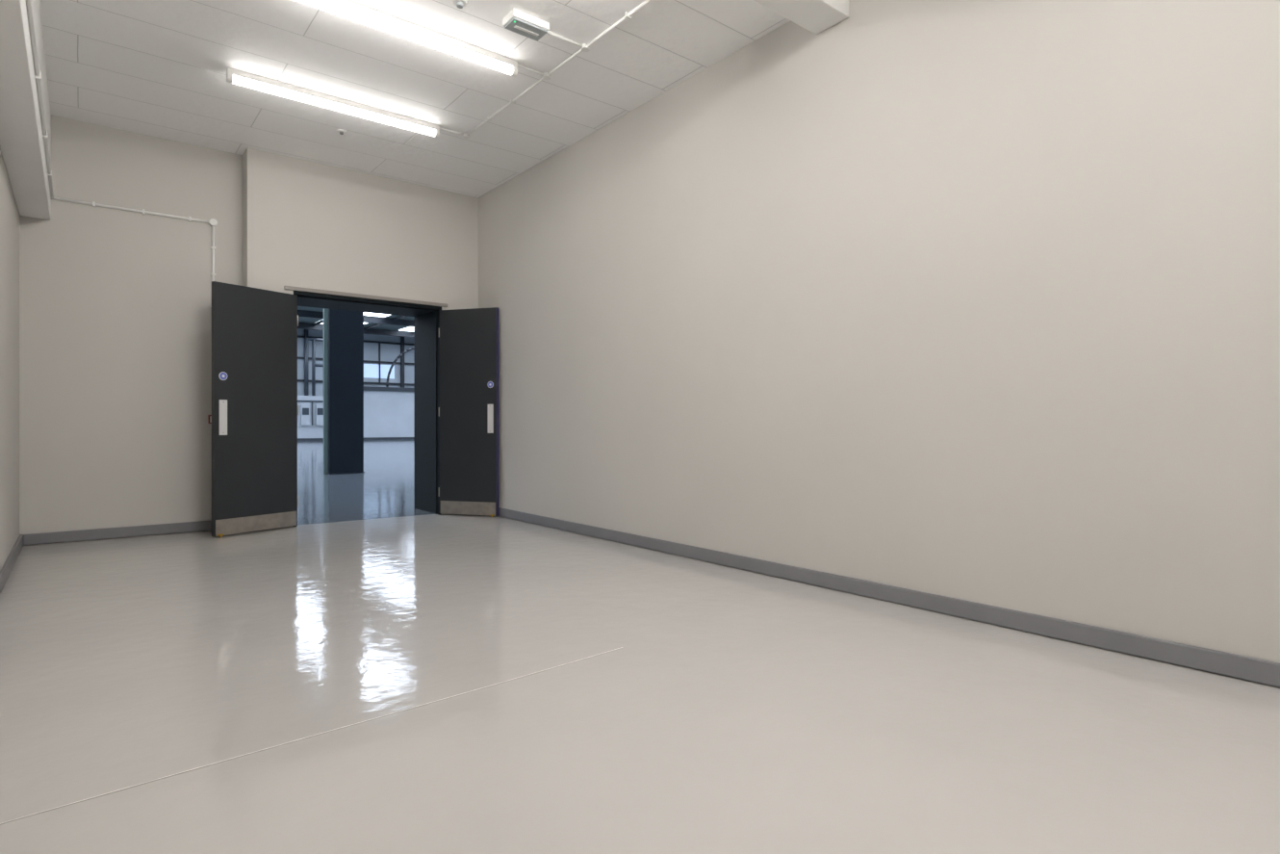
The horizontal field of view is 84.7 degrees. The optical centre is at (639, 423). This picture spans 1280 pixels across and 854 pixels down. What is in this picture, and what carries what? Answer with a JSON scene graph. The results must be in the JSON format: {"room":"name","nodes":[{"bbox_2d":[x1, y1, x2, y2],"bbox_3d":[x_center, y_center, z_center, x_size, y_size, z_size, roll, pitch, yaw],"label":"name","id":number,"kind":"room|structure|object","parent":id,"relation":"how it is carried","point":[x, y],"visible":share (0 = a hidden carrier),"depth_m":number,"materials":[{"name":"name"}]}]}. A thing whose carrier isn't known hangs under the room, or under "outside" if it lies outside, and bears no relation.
{"room":"empty storage room","nodes":[
{"label":"empty storage room","id":0,"kind":"room"},
{"bbox_2d":[0,148,19,570],"bbox_3d":[-2.076,-0.790,1.830,0.200,3.580,10.850,0,0,-39],"label":"wall","id":1,"kind":"structure","parent":0,"point":[9,211],"depth_m":4.83,"materials":[{"name":"paint"}]},
{"bbox_2d":[0,534,23,592],"bbox_3d":[-1.898,0.951,1.786,0.022,0.090,10.160,0,0,-39],"label":"baseboard","id":2,"kind":"structure","parent":1,"relation":"attached to","point":[9,563],"depth_m":4.74,"materials":[{"name":"paint"}]},
{"bbox_2d":[25,0,217,307],"bbox_3d":[-1.317,-1.018,2.314,1.202,1.797,10.060,0,0,-39],"label":"conduit","id":3,"kind":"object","parent":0,"point":[38,74],"depth_m":4.95,"materials":[{"name":"white plastic"}]},
{"bbox_2d":[19,114,478,545],"bbox_3d":[-3.616,-0.790,7.075,3.940,3.580,0.730,0,0,-39],"label":"wall","id":4,"kind":"structure","parent":0,"point":[115,309],"depth_m":6.33,"materials":[{"name":"paint"}]},
{"bbox_2d":[23,519,293,544],"bbox_3d":[-3.456,0.951,6.875,3.896,0.090,0.262,0,0,-39],"label":"baseboard","id":5,"kind":"structure","parent":4,"relation":"attached to","point":[186,526],"depth_m":6.12,"materials":[{"name":"paint"}]},
{"bbox_2d":[207,414,211,423],"bbox_3d":[-3.990,-0.040,6.579,0.085,0.080,0.058,0,0,-39],"label":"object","id":6,"kind":"object","parent":4,"relation":"attached to","point":[209,416],"visible":0.45,"depth_m":6.54,"materials":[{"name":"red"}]},
{"bbox_2d":[211,281,298,537],"bbox_3d":[-3.532,-0.122,6.492,0.066,2.245,0.796,0,0,30],"label":"door","id":7,"kind":"structure","parent":4,"relation":"in","point":[255,407],"depth_m":6.43,"materials":[{"name":"metal"}]},
{"bbox_2d":[284,285,447,526],"bbox_3d":[-3.005,-0.163,7.556,1.645,2.325,0.762,0,0,-39],"label":"door frame","id":8,"kind":"structure","parent":4,"relation":"attached to","point":[426,314],"depth_m":7.86,"materials":[{"name":"grey metal"}]},
{"bbox_2d":[438,307,498,516],"bbox_3d":[-1.868,-0.122,7.635,0.708,2.245,0.066,0,0,16],"label":"door","id":9,"kind":"structure","parent":8,"relation":"attached to","point":[469,338],"depth_m":7.61,"materials":[{"name":"grey"}]},
{"bbox_2d":[297,328,414,395],"bbox_3d":[-20.533,-2.500,43.738,46.500,7.000,0.420,0,0,-39],"label":"window","id":10,"kind":"structure","parent":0,"point":[380,351],"depth_m":46.26,"materials":[{"name":"glass"}]},
{"bbox_2d":[363,385,414,439],"bbox_3d":[-12.768,-0.625,45.793,11.000,3.250,0.700,0,0,-39],"label":"wall","id":11,"kind":"structure","parent":0,"point":[389,412],"depth_m":43.32,"materials":[{"name":"grey"}]},
{"bbox_2d":[385,347,414,386],"bbox_3d":[-14.793,-3.582,44.112,2.276,2.674,0.140,0,0,-39],"label":"duct","id":12,"kind":"object","parent":11,"relation":"on","point":[411,348],"visible":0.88,"depth_m":43.65,"materials":[{"name":"black metal"}]},
{"bbox_2d":[40,0,790,197],"bbox_3d":[-0.458,-2.680,3.122,4.340,0.200,10.850,0,0,-39],"label":"ceiling","id":13,"kind":"structure","parent":0,"point":[158,68],"depth_m":5.17,"materials":[{"name":"paint"}]},
{"bbox_2d":[0,0,51,219],"bbox_3d":[-1.831,-2.140,1.840,0.195,0.880,10.160,0,0,-39],"label":"beam","id":14,"kind":"structure","parent":13,"relation":"attached to","point":[21,140],"depth_m":4.05,"materials":[{"name":"white paint"}]},
{"bbox_2d":[226,67,439,137],"bbox_3d":[-2.375,-2.530,5.602,1.600,0.097,0.069,0,0,-39],"label":"fluorescent light fixture","id":15,"kind":"object","parent":13,"relation":"attached to","point":[233,76],"visible":1,"depth_m":5.51,"materials":[{"name":"white plastic"}]},
{"bbox_2d":[337,128,346,134],"bbox_3d":[-2.630,-2.565,6.193,0.070,0.030,0.070,0,0,-39],"label":"sensor","id":16,"kind":"object","parent":13,"relation":"attached to","point":[341,131],"visible":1,"depth_m":6.18,"materials":[{"name":"white plastic"}]},
{"bbox_2d":[295,0,517,76],"bbox_3d":[-1.514,-2.530,4.524,1.600,0.097,0.069,0,0,-39],"label":"fluorescent light fixture","id":17,"kind":"object","parent":13,"relation":"attached to","point":[355,12],"visible":1,"depth_m":4.54,"materials":[{"name":"white plastic"}]},
{"bbox_2d":[451,0,468,8],"bbox_3d":[-1.090,-2.549,4.249,0.110,0.062,0.110,0,0,-39],"label":"smoke detector","id":18,"kind":"object","parent":13,"relation":"attached to","point":[459,4],"visible":1,"depth_m":4.24,"materials":[{"name":"white plastic"}]},
{"bbox_2d":[502,8,549,41],"bbox_3d":[-0.730,-2.548,4.504,0.260,0.064,0.150,0,0,-39],"label":"emergency light","id":19,"kind":"object","parent":13,"relation":"attached to","point":[517,21],"visible":1,"depth_m":4.47,"materials":[{"name":"white plastic"}]},
{"bbox_2d":[439,0,650,138],"bbox_3d":[0.909,-2.565,2.959,0.345,0.030,8.290,0,0,-39],"label":"conduit","id":20,"kind":"object","parent":13,"relation":"attached to","point":[585,47],"depth_m":5.03,"materials":[{"name":"white plastic"}]},
{"bbox_2d":[753,0,849,34],"bbox_3d":[-0.299,-2.490,3.079,3.745,0.180,0.245,0,0,-39],"label":"ceiling beam","id":21,"kind":"structure","parent":13,"relation":"attached to","point":[815,16],"depth_m":4.11,"materials":[{"name":"white paint"}]},
{"bbox_2d":[0,438,1279,853],"bbox_3d":[-5.227,1.075,24.172,46.000,0.150,49.700,0,0,-39],"label":"floor","id":22,"kind":"structure","parent":0,"point":[738,710],"depth_m":2.45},
{"bbox_2d":[297,395,323,440],"bbox_3d":[-19.169,-0.300,40.668,3.600,2.600,0.920,0,0,-39],"label":"enclosure","id":23,"kind":"object","parent":22,"relation":"on","point":[310,417],"visible":0.44,"depth_m":40.48,"materials":[{"name":"grey metal"}]},
{"bbox_2d":[304,337,323,395],"bbox_3d":[-18.839,-3.289,41.136,1.478,3.379,0.178,0,0,-39],"label":"pipes","id":24,"kind":"object","parent":23,"relation":"on","point":[314,365],"visible":0.59,"depth_m":40.89,"materials":[{"name":"grey metal"}]},
{"bbox_2d":[0,646,623,823],"bbox_3d":[-0.918,0.999,2.368,2.285,0.001,0.014,0,0,-42],"label":"joint","id":25,"kind":"object","parent":22,"relation":"on","point":[622,647],"visible":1,"depth_m":2.16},
{"bbox_2d":[323,307,364,474],"bbox_3d":[-5.999,-2.300,14.182,0.755,6.600,0.390,0,0,-39],"label":"structural column","id":26,"kind":"structure","parent":22,"relation":"on","point":[343,329],"depth_m":14.02,"materials":[{"name":"grey"}]},
{"bbox_2d":[297,309,414,337],"bbox_3d":[-8.613,-5.795,28.411,46.000,0.350,38.850,0,0,-39],"label":"roof steelwork","id":27,"kind":"structure","parent":26,"relation":"on","point":[300,313],"depth_m":40.61,"materials":[{"name":"black metal"}]},
{"bbox_2d":[297,306,414,332],"bbox_3d":[-8.613,-6.100,28.411,46.000,0.200,39.250,0,0,-39],"label":"ceiling","id":28,"kind":"structure","parent":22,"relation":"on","point":[300,319],"depth_m":40.74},
{"bbox_2d":[321,311,414,331],"bbox_3d":[-7.940,-5.985,29.492,42.400,0.030,33.600,0,0,-39],"label":"rooflight","id":29,"kind":"object","parent":28,"relation":"attached to","point":[410,328],"visible":0.02,"depth_m":39.09,"materials":[{"name":"white"}]},
{"bbox_2d":[478,0,1279,662],"bbox_3d":[1.159,-0.790,4.413,0.200,3.580,10.850,0,0,-39],"label":"wall","id":30,"kind":"structure","parent":0,"point":[972,300],"depth_m":3.74,"materials":[{"name":"paint"}]},
{"bbox_2d":[498,507,1279,687],"bbox_3d":[1.238,0.951,4.137,0.022,0.090,9.920,0,0,-39],"label":"baseboard","id":31,"kind":"structure","parent":30,"relation":"attached to","point":[1262,671],"depth_m":3.54,"materials":[{"name":"paint"}]}
]}

